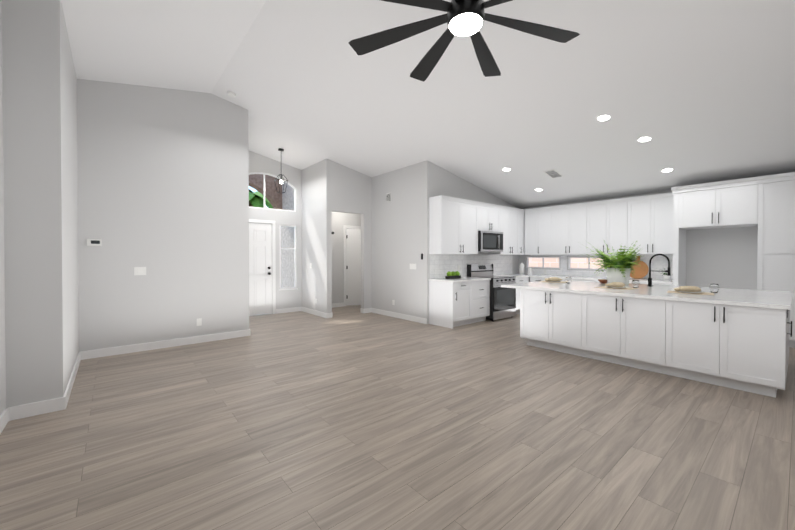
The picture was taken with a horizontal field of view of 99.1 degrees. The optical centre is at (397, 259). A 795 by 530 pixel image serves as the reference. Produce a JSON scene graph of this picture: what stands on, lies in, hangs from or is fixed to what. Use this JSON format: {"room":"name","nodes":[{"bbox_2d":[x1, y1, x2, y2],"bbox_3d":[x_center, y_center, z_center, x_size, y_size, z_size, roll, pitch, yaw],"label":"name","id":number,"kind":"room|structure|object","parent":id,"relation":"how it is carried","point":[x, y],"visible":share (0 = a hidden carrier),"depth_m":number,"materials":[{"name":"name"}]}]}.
{"room":"open-plan living room","nodes":[
{"label":"open-plan living room","id":0,"kind":"room"},
{"bbox_2d":[0,0,757,415],"bbox_3d":[1.349,-0.875,4.339,9.270,4.400,11.490,0,1,-40],"label":"wall","id":1,"kind":"structure","parent":0,"point":[154,182],"depth_m":4.97,"materials":[{"name":"white paint"}]},
{"bbox_2d":[0,407,9,433],"bbox_3d":[-0.873,1.311,0.000,0.016,0.110,7.380,0,1,-40],"label":"baseboard","id":2,"kind":"structure","parent":1,"relation":"attached to","point":[5,416],"depth_m":2.72,"materials":[{"name":"white wood"}]},
{"bbox_2d":[10,397,61,420],"bbox_3d":[-3.112,1.283,2.928,0.300,0.110,0.016,0,1,-40],"label":"baseboard","id":3,"kind":"structure","parent":1,"relation":"attached to","point":[30,409],"depth_m":2.92,"materials":[{"name":"white wood"}]},
{"bbox_2d":[61,351,81,409],"bbox_3d":[-3.582,1.275,3.748,0.016,0.110,1.876,0,1,-40],"label":"baseboard","id":4,"kind":"structure","parent":1,"relation":"attached to","point":[64,400],"depth_m":3.46,"materials":[{"name":"white wood"}]},
{"bbox_2d":[87,239,101,245],"bbox_3d":[-4.080,-0.237,4.561,0.150,0.090,0.024,0,1,-40],"label":"thermostat","id":5,"kind":"object","parent":1,"relation":"attached to","point":[94,242],"visible":0.93,"depth_m":4.55,"materials":[{"name":"white plastic"}]},
{"bbox_2d":[134,267,145,274],"label":"switch plates","id":6,"kind":"object","parent":1,"relation":"attached to","point":[139,270],"depth_m":4.88,"materials":[{"name":"white plastic"}]},
{"bbox_2d":[82,329,250,359],"bbox_3d":[-3.377,1.262,5.174,2.166,0.110,0.016,0,1,-40],"label":"baseboard","id":7,"kind":"structure","parent":1,"relation":"attached to","point":[89,354],"depth_m":5.04,"materials":[{"name":"white wood"}]},
{"bbox_2d":[197,318,201,325],"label":"electrical outlet","id":8,"kind":"object","parent":1,"relation":"attached to","point":[199,321],"depth_m":5.37,"materials":[{"name":"white plastic"}]},
{"bbox_2d":[249,223,271,315],"bbox_3d":[-3.326,0.214,7.763,0.900,2.133,0.135,0,1,-40],"label":"entry door","id":9,"kind":"structure","parent":1,"relation":"in","point":[260,268],"depth_m":7.90,"materials":[{"name":"white wood"}]},
{"bbox_2d":[249,172,295,211],"bbox_3d":[-3.124,-1.620,7.979,1.520,0.860,0.050,0,1,-40],"label":"window","id":10,"kind":"structure","parent":1,"relation":"in","point":[263,173],"depth_m":8.06,"materials":[{"name":"white"}]},
{"bbox_2d":[279,225,297,289],"bbox_3d":[-2.694,-0.060,8.329,0.470,1.585,0.090,0,1,-40],"label":"window","id":11,"kind":"structure","parent":1,"relation":"in","point":[294,248],"depth_m":8.39,"materials":[{"name":"white"}]},
{"bbox_2d":[276,307,300,313],"bbox_3d":[-2.676,1.233,8.313,0.620,0.110,0.016,0,1,-40],"label":"baseboard","id":12,"kind":"structure","parent":1,"relation":"attached to","point":[295,309],"depth_m":8.31,"materials":[{"name":"white"}]},
{"bbox_2d":[249,219,360,313],"bbox_3d":[-2.254,0.166,8.736,3.955,2.235,0.136,0,1,-40],"label":"door frame","id":13,"kind":"structure","parent":1,"relation":"attached to","point":[274,261],"depth_m":8.08,"materials":[{"name":"white wood"}]},
{"bbox_2d":[301,307,328,317],"bbox_3d":[-1.988,1.235,8.042,0.036,0.110,1.316,0,1,-40],"label":"baseboard","id":14,"kind":"structure","parent":1,"relation":"attached to","point":[326,315],"depth_m":7.93,"materials":[{"name":"white wood"}]},
{"bbox_2d":[332,302,343,307],"bbox_3d":[-1.880,1.226,8.982,1.040,0.110,0.016,0,1,-40],"label":"baseboard","id":15,"kind":"structure","parent":1,"relation":"attached to","point":[334,304],"depth_m":9.20,"materials":[{"name":"white"}]},
{"bbox_2d":[346,229,360,305],"bbox_3d":[-1.015,0.200,9.512,0.783,2.128,0.397,0,1,-40],"label":"hall door","id":16,"kind":"structure","parent":1,"relation":"in","point":[353,266],"depth_m":9.44,"materials":[{"name":"white wood"}]},
{"bbox_2d":[386,193,390,201],"bbox_3d":[-0.204,-1.438,7.791,0.012,0.200,0.180,0,1,-40],"label":"air vent","id":17,"kind":"object","parent":1,"relation":"in","point":[388,197],"visible":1,"depth_m":7.79,"materials":[{"name":"white plastic"}]},
{"bbox_2d":[371,308,426,323],"bbox_3d":[-0.023,1.239,7.602,0.016,0.110,1.920,0,1,-40],"label":"baseboard","id":18,"kind":"structure","parent":1,"relation":"attached to","point":[388,313],"depth_m":7.48,"materials":[{"name":"white wood"}]},
{"bbox_2d":[410,264,415,268],"label":"switch plates","id":19,"kind":"object","parent":1,"relation":"attached to","point":[412,266],"depth_m":7.17,"materials":[{"name":"white plastic"}]},
{"bbox_2d":[430,254,512,278],"bbox_3d":[1.833,0.124,7.890,3.070,0.505,0.010,0,1,-40],"label":"tile backsplash","id":20,"kind":"structure","parent":1,"relation":"attached to","point":[441,265],"depth_m":7.58,"materials":[{"name":"tile"}]},
{"bbox_2d":[429,195,524,254],"bbox_3d":[2.067,-0.703,7.847,3.413,1.150,0.366,0,1,-40],"label":"upper cabinet","id":21,"kind":"object","parent":1,"relation":"attached to","point":[456,225],"visible":1,"depth_m":7.20,"materials":[{"name":"white wood"}]},
{"bbox_2d":[478,231,502,251],"bbox_3d":[2.020,-0.415,7.756,0.844,0.455,0.447,0,1,-40],"label":"microwave","id":22,"kind":"object","parent":21,"relation":"attached to","point":[490,241],"visible":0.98,"depth_m":7.56,"materials":[{"name":"silver metal"}]},
{"bbox_2d":[526,257,559,268],"bbox_3d":[3.713,0.064,8.630,0.060,0.300,0.880,0,1,-40],"label":"window","id":23,"kind":"structure","parent":1,"relation":"in","point":[527,257],"depth_m":8.61,"materials":[{"name":"white"}]},
{"bbox_2d":[568,257,610,269],"bbox_3d":[4.411,0.072,7.800,0.060,0.300,0.910,0,1,-40],"label":"window","id":24,"kind":"structure","parent":1,"relation":"in","point":[569,258],"depth_m":7.85,"materials":[{"name":"white"}]},
{"bbox_2d":[524,192,672,254],"bbox_3d":[4.310,-0.700,7.550,0.364,1.150,3.019,0,1,-40],"label":"upper cabinet","id":25,"kind":"object","parent":1,"relation":"attached to","point":[646,221],"visible":0.96,"depth_m":7.23,"materials":[{"name":"white wood"}]},
{"bbox_2d":[530,254,672,279],"bbox_3d":[4.438,0.126,7.679,0.010,0.505,3.030,0,1,-40],"label":"tile backsplash","id":26,"kind":"structure","parent":1,"relation":"attached to","point":[658,263],"depth_m":7.49,"materials":[{"name":"tile"}]},
{"bbox_2d":[679,180,758,231],"bbox_3d":[5.555,-0.889,5.861,0.628,0.640,0.965,0,1,-40],"label":"upper cabinet","id":27,"kind":"object","parent":1,"relation":"attached to","point":[728,205],"depth_m":5.62,"materials":[{"name":"white wood"}]},
{"bbox_2d":[0,305,794,529],"bbox_3d":[1.345,1.355,4.389,9.400,0.060,11.700,0,1,-40],"label":"floor","id":28,"kind":"structure","parent":0,"point":[349,417],"depth_m":2.52,"materials":[{"name":"brown wood"}]},
{"bbox_2d":[429,274,540,328],"bbox_3d":[2.158,0.836,7.742,3.428,0.914,0.666,0,1,-40],"label":"base cabinet","id":29,"kind":"object","parent":28,"relation":"on","point":[459,302],"visible":0.83,"depth_m":6.74,"materials":[{"name":"white wood"}]},
{"bbox_2d":[445,271,460,278],"bbox_3d":[1.145,0.308,6.962,0.360,0.153,0.116,0,1,-40],"label":"moss bowl","id":30,"kind":"object","parent":29,"relation":"on","point":[454,275],"visible":1,"depth_m":6.91,"materials":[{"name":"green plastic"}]},
{"bbox_2d":[519,263,523,273],"bbox_3d":[3.213,0.218,8.760,0.124,0.300,0.122,0,1,-40],"label":"canister","id":31,"kind":"object","parent":29,"relation":"on","point":[521,268],"visible":1,"depth_m":8.71,"materials":[{"name":"white ceramic"}]},
{"bbox_2d":[528,267,531,274],"bbox_3d":[3.344,0.270,8.557,0.108,0.200,0.106,0,1,-40],"label":"canister","id":32,"kind":"object","parent":29,"relation":"on","point":[529,270],"visible":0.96,"depth_m":8.51,"materials":[{"name":"white ceramic"}]},
{"bbox_2d":[467,264,515,320],"bbox_3d":[2.138,0.699,7.618,0.840,1.190,0.771,0,1,-40],"label":"range oven","id":33,"kind":"object","parent":28,"relation":"on","point":[502,302],"visible":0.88,"depth_m":7.39,"materials":[{"name":"silver metal"}]},
{"bbox_2d":[529,275,672,285],"bbox_3d":[4.303,0.840,7.339,0.666,0.914,2.723,0,1,-40],"label":"countertop","id":34,"kind":"structure","parent":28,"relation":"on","point":[534,278],"depth_m":7.27,"materials":[{"name":"white stone"}]},
{"bbox_2d":[630,256,648,278],"bbox_3d":[4.937,0.152,6.969,0.116,0.468,0.380,0,1,-40],"label":"round cutting board","id":35,"kind":"object","parent":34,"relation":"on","point":[642,270],"visible":0.58,"depth_m":6.92,"materials":[{"name":"brown wood"}]},
{"bbox_2d":[658,268,672,279],"bbox_3d":[5.155,0.265,6.535,0.279,0.248,0.315,0,1,-40],"label":"potted plant","id":36,"kind":"object","parent":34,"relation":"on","point":[666,276],"visible":0.79,"depth_m":6.50,"materials":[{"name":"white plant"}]},
{"bbox_2d":[501,280,793,397],"bbox_3d":[3.384,0.863,4.914,1.938,0.914,3.056,0,1,-40],"label":"kitchen island","id":37,"kind":"object","parent":28,"relation":"on","point":[737,339],"visible":0.98,"depth_m":3.89,"materials":[{"name":"white wood"}]},
{"bbox_2d":[540,277,565,282],"bbox_3d":[2.803,0.350,6.064,0.440,0.087,0.340,0,1,33],"label":"place setting","id":38,"kind":"object","parent":37,"relation":"on","point":[554,279],"visible":0.98,"depth_m":6.00,"materials":[{"name":"white ceramic"}]},
{"bbox_2d":[566,277,570,282],"bbox_3d":[2.904,0.340,5.757,0.092,0.112,0.092,0,1,-40],"label":"wine glass","id":39,"kind":"object","parent":37,"relation":"on","point":[568,279],"visible":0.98,"depth_m":5.72,"materials":[{"name":"white"}]},
{"bbox_2d":[598,279,606,282],"bbox_3d":[3.509,0.358,5.769,0.170,0.075,0.170,0,1,-40],"label":"wooden bowl","id":40,"kind":"object","parent":37,"relation":"on","point":[602,280],"visible":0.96,"depth_m":5.73,"materials":[{"name":"brown wood"}]},
{"bbox_2d":[578,240,642,284],"bbox_3d":[3.525,-0.003,5.665,1.384,0.799,1.073,0,1,-40],"label":"potted plant","id":41,"kind":"object","parent":37,"relation":"on","point":[618,269],"visible":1,"depth_m":5.40,"materials":[{"name":"green plant"}]},
{"bbox_2d":[594,282,638,289],"bbox_3d":[3.148,0.361,4.877,0.340,0.086,0.440,0,1,-34],"label":"place setting","id":42,"kind":"object","parent":37,"relation":"on","point":[617,285],"visible":1,"depth_m":4.81,"materials":[{"name":"white ceramic"}]},
{"bbox_2d":[632,280,638,287],"bbox_3d":[3.449,0.348,4.908,0.092,0.112,0.092,0,1,-40],"label":"wine glass","id":43,"kind":"object","parent":37,"relation":"on","point":[635,283],"visible":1,"depth_m":4.88,"materials":[{"name":"white"}]},
{"bbox_2d":[647,254,670,285],"bbox_3d":[3.902,0.153,5.066,0.103,0.499,0.283,0,1,-40],"label":"kitchen faucet","id":44,"kind":"object","parent":37,"relation":"on","point":[650,279],"visible":1,"depth_m":5.12,"materials":[{"name":"black metal"}]},
{"bbox_2d":[667,286,713,294],"bbox_3d":[3.652,0.368,4.232,0.440,0.086,0.360,0,1,41],"label":"place setting","id":45,"kind":"object","parent":37,"relation":"on","point":[688,289],"visible":1,"depth_m":4.17,"materials":[{"name":"white ceramic"}]},
{"bbox_2d":[709,283,718,292],"bbox_3d":[3.974,0.354,4.252,0.092,0.112,0.092,0,1,-40],"label":"wine glass","id":46,"kind":"object","parent":37,"relation":"on","point":[713,288],"visible":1,"depth_m":4.22,"materials":[{"name":"white"}]},
{"bbox_2d":[755,176,794,347],"bbox_3d":[6.162,0.057,5.149,0.628,2.520,0.919,0,1,-40],"label":"tall cabinet","id":47,"kind":"object","parent":28,"relation":"on","point":[765,204],"depth_m":5.14,"materials":[{"name":"white wood"}]},
{"bbox_2d":[61,0,794,207],"bbox_3d":[1.345,-2.047,4.357,9.400,1.496,11.700,0,1,-40],"label":"ceiling","id":48,"kind":"structure","parent":0,"point":[699,91],"depth_m":4.30,"materials":[{"name":"white paint"}]},
{"bbox_2d":[227,91,235,97],"bbox_3d":[-2.627,-2.623,5.375,0.128,0.056,0.130,0,1,-40],"label":"smoke detector","id":49,"kind":"object","parent":48,"relation":"attached to","point":[231,94],"visible":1,"depth_m":5.34,"materials":[{"name":"white plastic"}]},
{"bbox_2d":[274,148,287,192],"bbox_3d":[-2.527,-1.931,7.360,0.222,0.942,0.222,0,1,-40],"label":"pendant light","id":50,"kind":"object","parent":48,"relation":"hanging from","point":[281,175],"visible":1,"depth_m":7.35,"materials":[{"name":"black metal"}]},
{"bbox_2d":[348,0,579,81],"bbox_3d":[0.466,-2.058,2.310,1.758,0.955,1.758,0,1,-40],"label":"ceiling fan","id":51,"kind":"object","parent":48,"relation":"hanging from","point":[464,17],"visible":1,"depth_m":2.50,"materials":[{"name":"black metal"}]},
{"bbox_2d":[543,169,563,177],"bbox_3d":[3.051,-1.679,6.619,0.394,0.084,0.220,0,1,-40],"label":"ceiling vent","id":52,"kind":"object","parent":48,"relation":"in","point":[553,173],"visible":1,"depth_m":6.60,"materials":[{"name":"white plastic"}]},
{"bbox_2d":[597,114,610,120],"bbox_3d":[2.816,-1.939,4.629,0.165,0.033,0.168,0,1,-40],"label":"recessed light","id":53,"kind":"object","parent":48,"relation":"in","point":[603,117],"visible":1,"depth_m":4.62,"materials":[{"name":"white"}]},
{"bbox_2d":[638,136,650,141],"bbox_3d":[3.643,-1.779,4.999,0.165,0.033,0.168,0,1,-40],"label":"recessed light","id":54,"kind":"object","parent":48,"relation":"in","point":[644,139],"visible":1,"depth_m":4.99,"materials":[{"name":"white"}]},
{"bbox_2d":[661,168,673,171],"bbox_3d":[4.644,-1.543,5.830,0.165,0.033,0.168,0,1,-40],"label":"recessed light","id":55,"kind":"object","parent":48,"relation":"in","point":[667,170],"visible":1,"depth_m":5.82,"materials":[{"name":"white"}]},
{"label":"outside","id":56,"kind":"structure","parent":0,"visible":0},
{"bbox_3d":[-2.508,1.333,13.628,30.000,0.050,36.000,0,1,-40],"label":"ground","id":57,"kind":"structure","parent":56,"visible":0},
{"bbox_2d":[249,189,272,208],"bbox_3d":[-6.864,-1.095,15.819,3.787,4.735,4.077,0,1,-40],"label":"palm tree","id":58,"kind":"object","parent":57,"relation":"on","point":[256,199],"visible":0.19,"depth_m":14.98,"materials":[{"name":"green plant"}]},
{"bbox_2d":[249,174,293,287],"bbox_3d":[-4.487,-0.844,8.969,4.600,4.350,1.650,0,1,-40],"label":"porch","id":59,"kind":"object","parent":57,"relation":"on","point":[281,200],"visible":0.19,"depth_m":10.13,"materials":[{"name":"brown paint"}]},
{"bbox_2d":[529,258,603,268],"bbox_3d":[5.489,0.154,9.237,0.200,2.350,9.000,0,1,-40],"label":"fence","id":60,"kind":"object","parent":57,"relation":"on","point":[548,262],"visible":0.11,"depth_m":9.69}
]}

